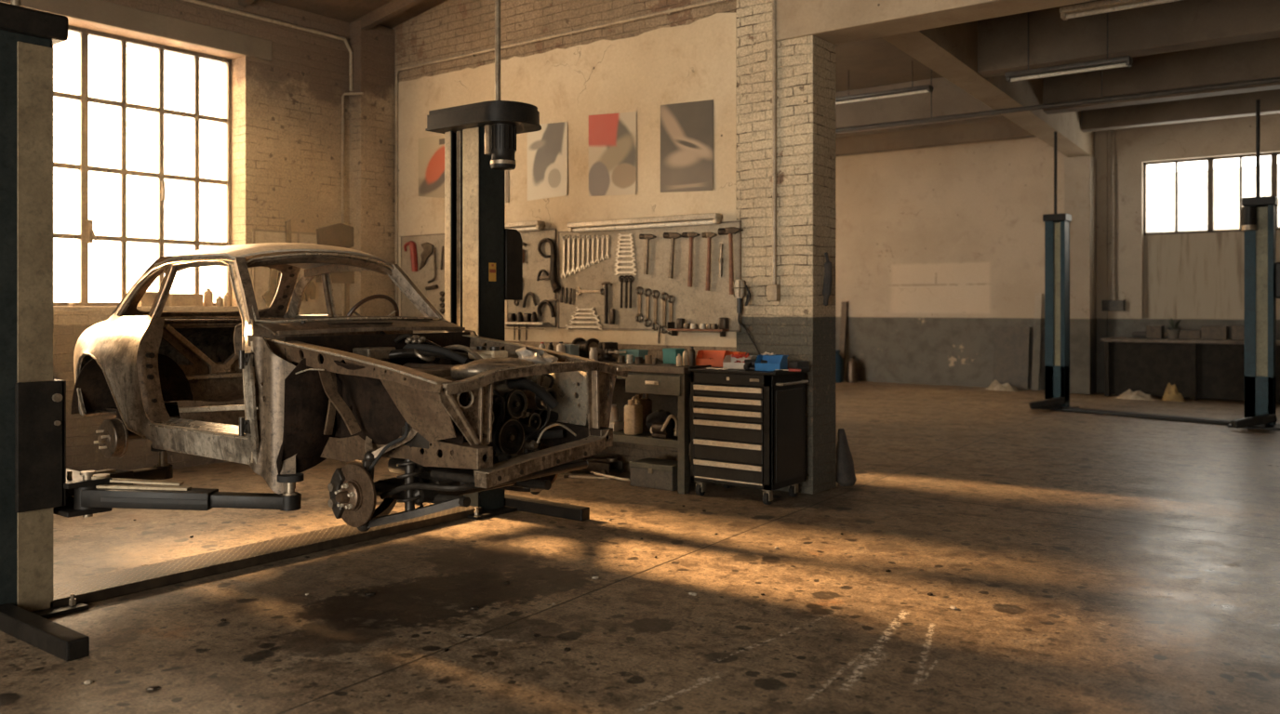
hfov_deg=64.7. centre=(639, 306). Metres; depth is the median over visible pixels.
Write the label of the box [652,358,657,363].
can
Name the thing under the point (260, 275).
board
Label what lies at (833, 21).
header beam
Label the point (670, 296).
wrench
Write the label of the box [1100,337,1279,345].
countertop
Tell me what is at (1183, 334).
box
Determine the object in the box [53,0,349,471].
wall
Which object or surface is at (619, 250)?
wrench
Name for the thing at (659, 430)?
pump
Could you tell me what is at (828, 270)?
glove
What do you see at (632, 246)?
wrench
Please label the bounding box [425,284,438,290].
mallet
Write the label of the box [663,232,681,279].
hammer
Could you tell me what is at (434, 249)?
bar
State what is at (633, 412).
jug
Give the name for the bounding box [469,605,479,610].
chip
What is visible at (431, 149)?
poster
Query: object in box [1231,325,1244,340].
toolbox
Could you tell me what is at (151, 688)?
chip
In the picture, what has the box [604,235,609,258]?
wrench
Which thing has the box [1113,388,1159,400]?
heap
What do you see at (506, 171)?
poster
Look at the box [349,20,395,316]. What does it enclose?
wall
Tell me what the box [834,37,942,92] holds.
ceiling
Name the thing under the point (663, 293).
wrench
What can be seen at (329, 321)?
vent
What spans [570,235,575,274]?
wrench
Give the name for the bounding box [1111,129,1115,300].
conduit
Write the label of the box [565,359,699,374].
countertop
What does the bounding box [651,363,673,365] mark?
wrench
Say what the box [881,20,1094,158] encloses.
ceiling beam
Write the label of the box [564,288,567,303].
file
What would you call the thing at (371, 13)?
ceiling
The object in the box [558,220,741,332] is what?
board
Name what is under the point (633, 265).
wrench
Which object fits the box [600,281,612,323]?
hammer
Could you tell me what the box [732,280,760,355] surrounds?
lamp
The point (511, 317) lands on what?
tin
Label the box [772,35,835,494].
wall pier
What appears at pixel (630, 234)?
wrench
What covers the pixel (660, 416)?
hose
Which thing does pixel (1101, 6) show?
lamp
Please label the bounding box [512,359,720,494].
workbench
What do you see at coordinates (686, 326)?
socket
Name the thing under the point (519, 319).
tin
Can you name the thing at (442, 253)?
file
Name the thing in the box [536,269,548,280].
c-clamp
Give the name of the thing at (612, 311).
screwdriver
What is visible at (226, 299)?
jar
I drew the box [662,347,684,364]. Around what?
box
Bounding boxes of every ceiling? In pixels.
[237,0,447,29]
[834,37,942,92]
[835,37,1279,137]
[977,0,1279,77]
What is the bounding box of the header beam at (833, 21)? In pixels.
[775,0,1095,44]
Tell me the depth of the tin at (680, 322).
8.45 m
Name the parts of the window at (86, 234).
handle, handle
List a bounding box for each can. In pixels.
[617,355,625,362]
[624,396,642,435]
[626,355,632,363]
[633,393,652,432]
[635,357,642,363]
[644,355,652,364]
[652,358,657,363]
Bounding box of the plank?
[1031,293,1042,390]
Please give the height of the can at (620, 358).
0.060 m
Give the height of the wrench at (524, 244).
0.239 m
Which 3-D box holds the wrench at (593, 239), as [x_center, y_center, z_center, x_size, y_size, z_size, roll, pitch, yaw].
[-0.425,-0.512,9.107,0.047,0.270,0.013,2,1,37]
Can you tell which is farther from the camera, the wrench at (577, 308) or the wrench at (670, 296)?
the wrench at (577, 308)
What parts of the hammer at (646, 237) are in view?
handle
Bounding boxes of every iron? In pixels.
[563,475,611,479]
[590,471,628,480]
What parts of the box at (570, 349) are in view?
lid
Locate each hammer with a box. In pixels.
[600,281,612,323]
[639,233,655,274]
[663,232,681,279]
[681,232,699,287]
[701,232,717,291]
[717,226,742,294]
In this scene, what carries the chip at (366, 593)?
on the floor
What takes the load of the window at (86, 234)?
in the wall at (286, 109)
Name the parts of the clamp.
jaw plate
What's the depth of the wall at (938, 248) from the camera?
18.39 m
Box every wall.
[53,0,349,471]
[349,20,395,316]
[391,0,736,471]
[835,113,1279,393]
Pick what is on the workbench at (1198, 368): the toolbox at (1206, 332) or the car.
the toolbox at (1206, 332)
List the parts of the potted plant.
pot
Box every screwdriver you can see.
[513,324,515,340]
[518,324,519,340]
[525,324,527,340]
[610,308,614,324]
[657,324,660,343]
[774,368,800,372]
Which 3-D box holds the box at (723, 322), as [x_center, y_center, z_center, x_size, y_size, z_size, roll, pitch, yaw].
[0.677,0.134,8.216,0.076,0.095,0.065,0,0,37]
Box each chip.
[83,680,93,684]
[145,685,161,691]
[364,592,375,595]
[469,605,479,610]
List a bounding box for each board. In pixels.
[252,219,346,316]
[400,233,444,333]
[506,228,556,327]
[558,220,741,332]
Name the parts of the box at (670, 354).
lid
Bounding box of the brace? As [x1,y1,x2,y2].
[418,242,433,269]
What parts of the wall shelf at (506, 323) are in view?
rail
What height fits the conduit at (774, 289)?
3.705 m
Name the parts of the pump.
motor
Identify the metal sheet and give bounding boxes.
[992,326,1030,389]
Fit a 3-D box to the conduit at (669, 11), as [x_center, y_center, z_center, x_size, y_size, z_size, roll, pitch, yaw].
[-0.923,-0.998,9.507,4.225,3.095,0.041,0,0,37]
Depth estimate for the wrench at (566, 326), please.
9.16 m
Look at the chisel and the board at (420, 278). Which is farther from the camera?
the board at (420, 278)
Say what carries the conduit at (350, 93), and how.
attached to the wall at (286, 109)
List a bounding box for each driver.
[618,275,624,307]
[623,275,627,307]
[627,275,633,307]
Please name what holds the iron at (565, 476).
on the floor
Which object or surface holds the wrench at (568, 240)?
attached to the board at (696, 305)
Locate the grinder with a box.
[571,337,599,359]
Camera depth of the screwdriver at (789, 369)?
7.36 m
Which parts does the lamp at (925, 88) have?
hanger rod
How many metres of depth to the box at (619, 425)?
8.47 m
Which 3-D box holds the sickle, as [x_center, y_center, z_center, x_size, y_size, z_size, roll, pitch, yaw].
[-3.580,-0.261,9.779,0.020,0.522,0.161,0,0,37]
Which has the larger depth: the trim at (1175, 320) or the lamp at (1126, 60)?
the trim at (1175, 320)
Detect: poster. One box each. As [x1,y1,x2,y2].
[418,134,444,198]
[505,170,508,202]
[527,121,567,200]
[588,111,636,196]
[660,99,713,192]
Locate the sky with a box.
[1146,164,1279,232]
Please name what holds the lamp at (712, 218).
attached to the wall at (697, 60)
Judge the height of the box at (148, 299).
0.130 m
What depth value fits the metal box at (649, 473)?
8.07 m
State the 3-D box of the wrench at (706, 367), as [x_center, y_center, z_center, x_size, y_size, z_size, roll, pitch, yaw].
[0.587,0.469,7.669,0.049,0.014,0.208,0,0,-41]
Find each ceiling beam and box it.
[835,89,1279,157]
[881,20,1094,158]
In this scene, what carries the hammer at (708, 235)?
attached to the board at (696, 305)
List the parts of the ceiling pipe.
hanger rod, hanger rod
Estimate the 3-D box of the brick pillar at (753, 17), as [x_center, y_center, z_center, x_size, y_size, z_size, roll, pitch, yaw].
[0.930,-1.350,8.136,0.345,5.600,0.022,0,0,37]
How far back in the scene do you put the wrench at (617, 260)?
8.88 m
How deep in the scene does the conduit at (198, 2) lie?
9.90 m
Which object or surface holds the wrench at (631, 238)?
attached to the board at (696, 305)
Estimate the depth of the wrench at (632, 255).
8.89 m
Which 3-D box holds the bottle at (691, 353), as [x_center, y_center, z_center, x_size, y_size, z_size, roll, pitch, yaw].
[0.410,0.389,7.966,0.052,0.150,0.052,0,0,37]
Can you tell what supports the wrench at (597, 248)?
attached to the board at (696, 305)
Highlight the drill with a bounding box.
[743,359,767,369]
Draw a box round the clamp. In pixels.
[537,238,560,293]
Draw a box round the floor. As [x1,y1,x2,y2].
[0,380,1279,713]
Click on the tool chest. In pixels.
(748, 427)
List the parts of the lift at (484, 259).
plate, plate, swing arm, swing arm, telescoping arm, telescoping arm, tread plate, plate, motor, plate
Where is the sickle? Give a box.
[262,267,277,306]
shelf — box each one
[505,321,548,329]
[586,422,690,448]
[666,321,728,336]
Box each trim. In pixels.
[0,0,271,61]
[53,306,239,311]
[1140,318,1279,322]
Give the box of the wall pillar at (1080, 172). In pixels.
[1064,155,1096,394]
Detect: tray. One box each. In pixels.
[688,365,809,375]
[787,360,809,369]
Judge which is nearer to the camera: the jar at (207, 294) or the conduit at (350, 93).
the jar at (207, 294)
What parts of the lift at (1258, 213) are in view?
swing arm, plate, motor, swing arm, plate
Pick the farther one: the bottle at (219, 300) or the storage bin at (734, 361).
the bottle at (219, 300)
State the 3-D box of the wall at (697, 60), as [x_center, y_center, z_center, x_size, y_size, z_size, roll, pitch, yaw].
[-0.902,-2.150,9.746,5.200,7.200,0.384,0,0,37]
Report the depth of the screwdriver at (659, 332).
8.64 m
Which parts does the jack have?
lift arm, frame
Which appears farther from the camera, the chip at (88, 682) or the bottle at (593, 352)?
the bottle at (593, 352)
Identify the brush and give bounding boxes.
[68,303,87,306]
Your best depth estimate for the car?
5.17 m
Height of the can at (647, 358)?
0.070 m
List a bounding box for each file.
[440,246,443,269]
[560,287,562,303]
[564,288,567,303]
[568,288,572,304]
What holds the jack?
on the floor
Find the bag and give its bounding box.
[835,428,856,486]
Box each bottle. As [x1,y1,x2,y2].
[538,342,546,348]
[547,342,553,350]
[556,341,565,353]
[589,347,597,360]
[609,404,618,422]
[676,354,681,366]
[682,348,688,365]
[688,346,695,366]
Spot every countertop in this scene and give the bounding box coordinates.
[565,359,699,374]
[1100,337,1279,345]
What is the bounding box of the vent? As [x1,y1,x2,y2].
[327,319,432,324]
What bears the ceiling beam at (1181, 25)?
attached to the ceiling at (873, 62)
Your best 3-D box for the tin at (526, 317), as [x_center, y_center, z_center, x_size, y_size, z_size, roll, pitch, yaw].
[-1.063,0.103,9.542,0.068,0.085,0.060,0,0,37]
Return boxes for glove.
[822,252,832,306]
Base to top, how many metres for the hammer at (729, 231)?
0.548 m
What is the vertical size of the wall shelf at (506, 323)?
0.064 m
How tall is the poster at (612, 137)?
0.753 m
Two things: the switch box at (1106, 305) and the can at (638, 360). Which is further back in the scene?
the switch box at (1106, 305)
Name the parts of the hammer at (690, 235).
handle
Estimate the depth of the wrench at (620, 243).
8.88 m
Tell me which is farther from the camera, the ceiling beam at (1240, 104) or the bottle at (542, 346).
the ceiling beam at (1240, 104)
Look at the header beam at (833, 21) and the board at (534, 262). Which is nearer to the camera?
the header beam at (833, 21)
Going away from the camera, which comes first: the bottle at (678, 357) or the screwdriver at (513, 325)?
the bottle at (678, 357)
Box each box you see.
[137,292,169,306]
[169,293,203,306]
[563,344,579,356]
[608,421,624,431]
[618,349,648,361]
[629,457,691,491]
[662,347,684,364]
[718,317,728,329]
[1101,300,1125,311]
[1146,325,1164,338]
[1178,330,1200,339]
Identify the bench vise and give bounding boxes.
[597,342,626,361]
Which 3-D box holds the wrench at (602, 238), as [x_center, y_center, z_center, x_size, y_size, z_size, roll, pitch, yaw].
[-0.336,-0.528,9.039,0.048,0.229,0.012,0,0,37]
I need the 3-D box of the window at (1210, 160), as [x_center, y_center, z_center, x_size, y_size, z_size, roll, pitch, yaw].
[9.713,-1.795,15.837,3.320,1.210,0.060,0,0,37]
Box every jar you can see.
[203,288,213,306]
[223,293,230,306]
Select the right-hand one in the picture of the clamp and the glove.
the glove
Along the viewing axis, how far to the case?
10.36 m
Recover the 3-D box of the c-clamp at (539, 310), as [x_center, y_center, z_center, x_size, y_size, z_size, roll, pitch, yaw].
[-0.875,0.017,9.431,0.218,0.167,0.036,0,0,37]
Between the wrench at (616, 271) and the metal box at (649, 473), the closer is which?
the metal box at (649, 473)
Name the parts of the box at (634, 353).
lid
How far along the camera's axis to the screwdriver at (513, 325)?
9.68 m
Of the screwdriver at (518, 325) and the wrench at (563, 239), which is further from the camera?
the screwdriver at (518, 325)
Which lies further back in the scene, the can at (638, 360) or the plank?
the plank
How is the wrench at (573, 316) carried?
attached to the board at (696, 305)
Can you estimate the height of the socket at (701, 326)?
0.042 m
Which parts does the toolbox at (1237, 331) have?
lid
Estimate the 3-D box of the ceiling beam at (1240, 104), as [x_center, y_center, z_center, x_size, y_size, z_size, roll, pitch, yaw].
[7.462,-3.050,15.829,16.200,0.500,0.250,0,0,37]
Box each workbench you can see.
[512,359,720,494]
[1100,337,1279,401]
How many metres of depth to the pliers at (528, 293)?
9.55 m
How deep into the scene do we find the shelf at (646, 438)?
8.04 m
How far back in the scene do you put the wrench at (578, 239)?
9.21 m
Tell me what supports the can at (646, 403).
on the workbench at (668, 387)
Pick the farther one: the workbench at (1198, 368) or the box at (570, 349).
the workbench at (1198, 368)
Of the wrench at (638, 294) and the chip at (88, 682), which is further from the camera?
the wrench at (638, 294)
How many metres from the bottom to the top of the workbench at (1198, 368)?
0.940 m
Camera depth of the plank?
17.56 m
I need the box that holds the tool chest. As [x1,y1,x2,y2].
[688,365,809,505]
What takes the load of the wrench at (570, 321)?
attached to the board at (696, 305)
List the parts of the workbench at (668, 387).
panel, handle, drawer, leg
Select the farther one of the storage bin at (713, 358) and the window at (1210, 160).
the window at (1210, 160)
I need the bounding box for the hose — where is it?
[645,410,678,430]
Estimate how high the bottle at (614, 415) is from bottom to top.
0.140 m
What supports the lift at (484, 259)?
on the floor
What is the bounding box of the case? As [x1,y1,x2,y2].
[315,223,353,248]
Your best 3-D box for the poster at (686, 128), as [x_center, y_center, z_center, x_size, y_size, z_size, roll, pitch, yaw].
[0.387,-1.346,8.514,0.541,0.772,0.010,0,0,37]
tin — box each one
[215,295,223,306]
[506,313,515,321]
[516,311,522,322]
[522,313,531,322]
[530,311,537,322]
[676,318,685,328]
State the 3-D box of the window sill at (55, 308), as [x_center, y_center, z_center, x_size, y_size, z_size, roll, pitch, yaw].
[-4.666,0.018,8.609,0.330,0.044,2.710,0,0,37]
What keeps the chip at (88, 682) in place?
on the floor
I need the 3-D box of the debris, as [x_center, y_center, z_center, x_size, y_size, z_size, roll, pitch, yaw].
[6.303,1.361,17.614,0.600,0.183,0.360,0,0,37]
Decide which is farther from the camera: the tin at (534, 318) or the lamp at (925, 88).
the lamp at (925, 88)
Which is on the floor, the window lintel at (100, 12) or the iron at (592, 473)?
the iron at (592, 473)
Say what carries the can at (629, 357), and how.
on the workbench at (668, 387)
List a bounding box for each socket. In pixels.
[683,323,689,328]
[690,323,696,329]
[699,323,706,329]
[710,323,717,329]
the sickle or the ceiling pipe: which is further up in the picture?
the ceiling pipe
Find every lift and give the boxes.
[0,0,589,662]
[1028,99,1279,430]
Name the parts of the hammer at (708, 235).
handle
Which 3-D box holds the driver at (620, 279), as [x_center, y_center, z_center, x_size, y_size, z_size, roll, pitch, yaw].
[-0.161,-0.133,8.894,0.044,0.288,0.057,0,0,-17]
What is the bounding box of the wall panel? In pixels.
[1143,229,1279,319]
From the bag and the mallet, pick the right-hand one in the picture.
the bag
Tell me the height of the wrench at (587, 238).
0.292 m
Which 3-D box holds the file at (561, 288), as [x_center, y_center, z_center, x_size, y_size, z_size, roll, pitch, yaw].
[-0.724,-0.109,9.320,0.026,0.141,0.014,1,1,37]
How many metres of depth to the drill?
7.59 m
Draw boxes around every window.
[53,25,231,306]
[1143,151,1279,235]
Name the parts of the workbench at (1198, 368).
leg, leg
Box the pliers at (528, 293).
[522,292,537,307]
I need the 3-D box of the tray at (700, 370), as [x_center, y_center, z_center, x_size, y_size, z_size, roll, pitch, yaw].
[0.831,0.477,7.736,0.760,0.035,0.530,0,0,37]
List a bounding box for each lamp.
[505,220,544,231]
[567,213,721,232]
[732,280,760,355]
[835,60,933,104]
[1005,12,1133,82]
[1059,0,1181,20]
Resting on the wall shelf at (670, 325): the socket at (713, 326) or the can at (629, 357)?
the socket at (713, 326)
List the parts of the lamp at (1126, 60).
hanger rod, hanger rod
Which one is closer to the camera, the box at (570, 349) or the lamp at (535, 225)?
the box at (570, 349)
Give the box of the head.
[293,281,316,301]
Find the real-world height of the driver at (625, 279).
0.287 m
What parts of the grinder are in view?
motor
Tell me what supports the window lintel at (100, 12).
attached to the wall at (286, 109)
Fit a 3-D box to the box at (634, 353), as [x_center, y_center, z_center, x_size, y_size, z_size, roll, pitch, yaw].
[-0.056,0.415,8.619,0.216,0.098,0.136,0,0,37]
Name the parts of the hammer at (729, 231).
handle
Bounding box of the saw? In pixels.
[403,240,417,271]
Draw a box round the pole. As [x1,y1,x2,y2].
[839,301,848,381]
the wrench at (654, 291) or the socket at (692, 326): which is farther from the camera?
the wrench at (654, 291)
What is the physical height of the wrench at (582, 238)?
0.313 m
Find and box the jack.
[567,457,624,477]
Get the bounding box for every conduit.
[183,0,352,91]
[341,92,363,316]
[394,0,727,306]
[767,0,780,301]
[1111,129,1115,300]
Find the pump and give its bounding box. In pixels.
[650,414,678,439]
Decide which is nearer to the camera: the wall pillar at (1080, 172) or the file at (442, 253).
the file at (442, 253)
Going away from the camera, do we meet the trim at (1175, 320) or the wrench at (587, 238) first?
the wrench at (587, 238)
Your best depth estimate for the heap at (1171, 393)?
15.56 m
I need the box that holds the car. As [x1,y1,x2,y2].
[70,242,631,532]
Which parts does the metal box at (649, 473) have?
lid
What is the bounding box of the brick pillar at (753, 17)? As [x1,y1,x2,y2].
[736,0,772,358]
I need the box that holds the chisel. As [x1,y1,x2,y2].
[719,243,722,276]
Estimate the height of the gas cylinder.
0.500 m
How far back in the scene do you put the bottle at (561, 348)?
8.77 m
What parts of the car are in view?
quarter panel, sill, drip rail, roof rail, window panel, hinge post, screen frame, roof rail, fender rail, quarter panel, wiper motor, control arm, control arm, radiator plate, hinge post, control arm, fender rail, bent rod, radiator plate, corner plate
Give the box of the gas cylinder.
[846,356,857,382]
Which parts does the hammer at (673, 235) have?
handle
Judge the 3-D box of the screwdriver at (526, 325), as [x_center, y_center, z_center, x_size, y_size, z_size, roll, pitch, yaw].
[-1.077,0.239,9.588,0.015,0.153,0.016,0,0,37]
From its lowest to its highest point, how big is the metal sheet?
1.098 m
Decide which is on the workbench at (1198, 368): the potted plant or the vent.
the potted plant
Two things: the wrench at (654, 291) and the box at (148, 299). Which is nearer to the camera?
the wrench at (654, 291)
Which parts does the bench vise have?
screw handle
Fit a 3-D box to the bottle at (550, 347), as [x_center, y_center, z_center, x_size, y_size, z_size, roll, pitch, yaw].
[-0.786,0.389,8.896,0.056,0.150,0.056,0,0,37]
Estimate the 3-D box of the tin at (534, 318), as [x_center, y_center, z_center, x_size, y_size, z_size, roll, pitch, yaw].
[-0.993,0.096,9.489,0.068,0.100,0.066,0,0,37]
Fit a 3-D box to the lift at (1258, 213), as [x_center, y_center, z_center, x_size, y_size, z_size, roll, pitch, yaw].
[6.575,-0.520,13.154,0.931,3.940,3.440,0,0,-35]
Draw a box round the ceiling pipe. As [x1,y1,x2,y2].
[835,69,1279,133]
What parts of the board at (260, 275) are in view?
bracket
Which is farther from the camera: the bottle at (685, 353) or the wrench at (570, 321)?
the wrench at (570, 321)
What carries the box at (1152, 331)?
on the workbench at (1198, 368)
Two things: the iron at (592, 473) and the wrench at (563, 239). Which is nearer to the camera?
the iron at (592, 473)
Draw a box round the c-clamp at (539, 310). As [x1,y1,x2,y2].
[536,299,555,318]
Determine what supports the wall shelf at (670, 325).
attached to the board at (696, 305)
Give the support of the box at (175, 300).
on the window sill at (55, 308)
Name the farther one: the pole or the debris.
the pole
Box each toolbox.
[1200,326,1228,339]
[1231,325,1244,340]
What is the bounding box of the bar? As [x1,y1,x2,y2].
[427,247,436,282]
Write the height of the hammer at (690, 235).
0.457 m
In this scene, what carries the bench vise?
on the workbench at (668, 387)
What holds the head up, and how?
hanging from the board at (260, 275)
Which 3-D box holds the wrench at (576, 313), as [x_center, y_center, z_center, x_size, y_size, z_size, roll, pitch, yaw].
[-0.501,0.061,9.165,0.262,0.040,0.008,0,0,37]
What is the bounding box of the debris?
[983,379,1022,391]
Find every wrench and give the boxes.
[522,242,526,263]
[560,235,566,278]
[565,235,571,276]
[565,324,601,330]
[569,320,599,324]
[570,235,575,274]
[571,315,599,319]
[573,311,596,316]
[575,235,580,271]
[575,287,603,294]
[575,306,594,311]
[580,235,585,269]
[585,235,590,266]
[590,235,595,265]
[595,235,599,263]
[600,235,604,260]
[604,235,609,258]
[613,269,637,275]
[614,259,635,265]
[614,264,636,269]
[615,253,635,258]
[616,241,633,246]
[616,244,634,250]
[616,249,634,253]
[617,237,633,241]
[618,233,632,238]
[635,286,643,322]
[643,288,652,327]
[651,290,659,331]
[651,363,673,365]
[660,292,667,333]
[666,294,675,334]
[706,367,728,370]
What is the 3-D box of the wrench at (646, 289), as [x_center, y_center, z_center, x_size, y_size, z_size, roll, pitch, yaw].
[0.066,0.006,8.736,0.076,0.334,0.023,1,1,37]
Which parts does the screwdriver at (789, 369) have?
handle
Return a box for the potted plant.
[1164,318,1181,339]
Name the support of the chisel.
hanging from the board at (696, 305)
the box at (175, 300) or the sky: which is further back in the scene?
the sky
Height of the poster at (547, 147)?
0.717 m
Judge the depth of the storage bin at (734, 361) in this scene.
7.76 m
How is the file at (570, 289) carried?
attached to the board at (696, 305)
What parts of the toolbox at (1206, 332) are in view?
lid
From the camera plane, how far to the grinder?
8.87 m
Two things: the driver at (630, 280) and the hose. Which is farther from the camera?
the driver at (630, 280)
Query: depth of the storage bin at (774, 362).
7.50 m
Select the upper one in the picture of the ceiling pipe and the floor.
the ceiling pipe
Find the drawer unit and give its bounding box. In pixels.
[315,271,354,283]
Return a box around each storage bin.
[695,349,730,367]
[722,353,757,369]
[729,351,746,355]
[754,351,788,372]
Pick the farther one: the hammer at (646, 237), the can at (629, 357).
the hammer at (646, 237)

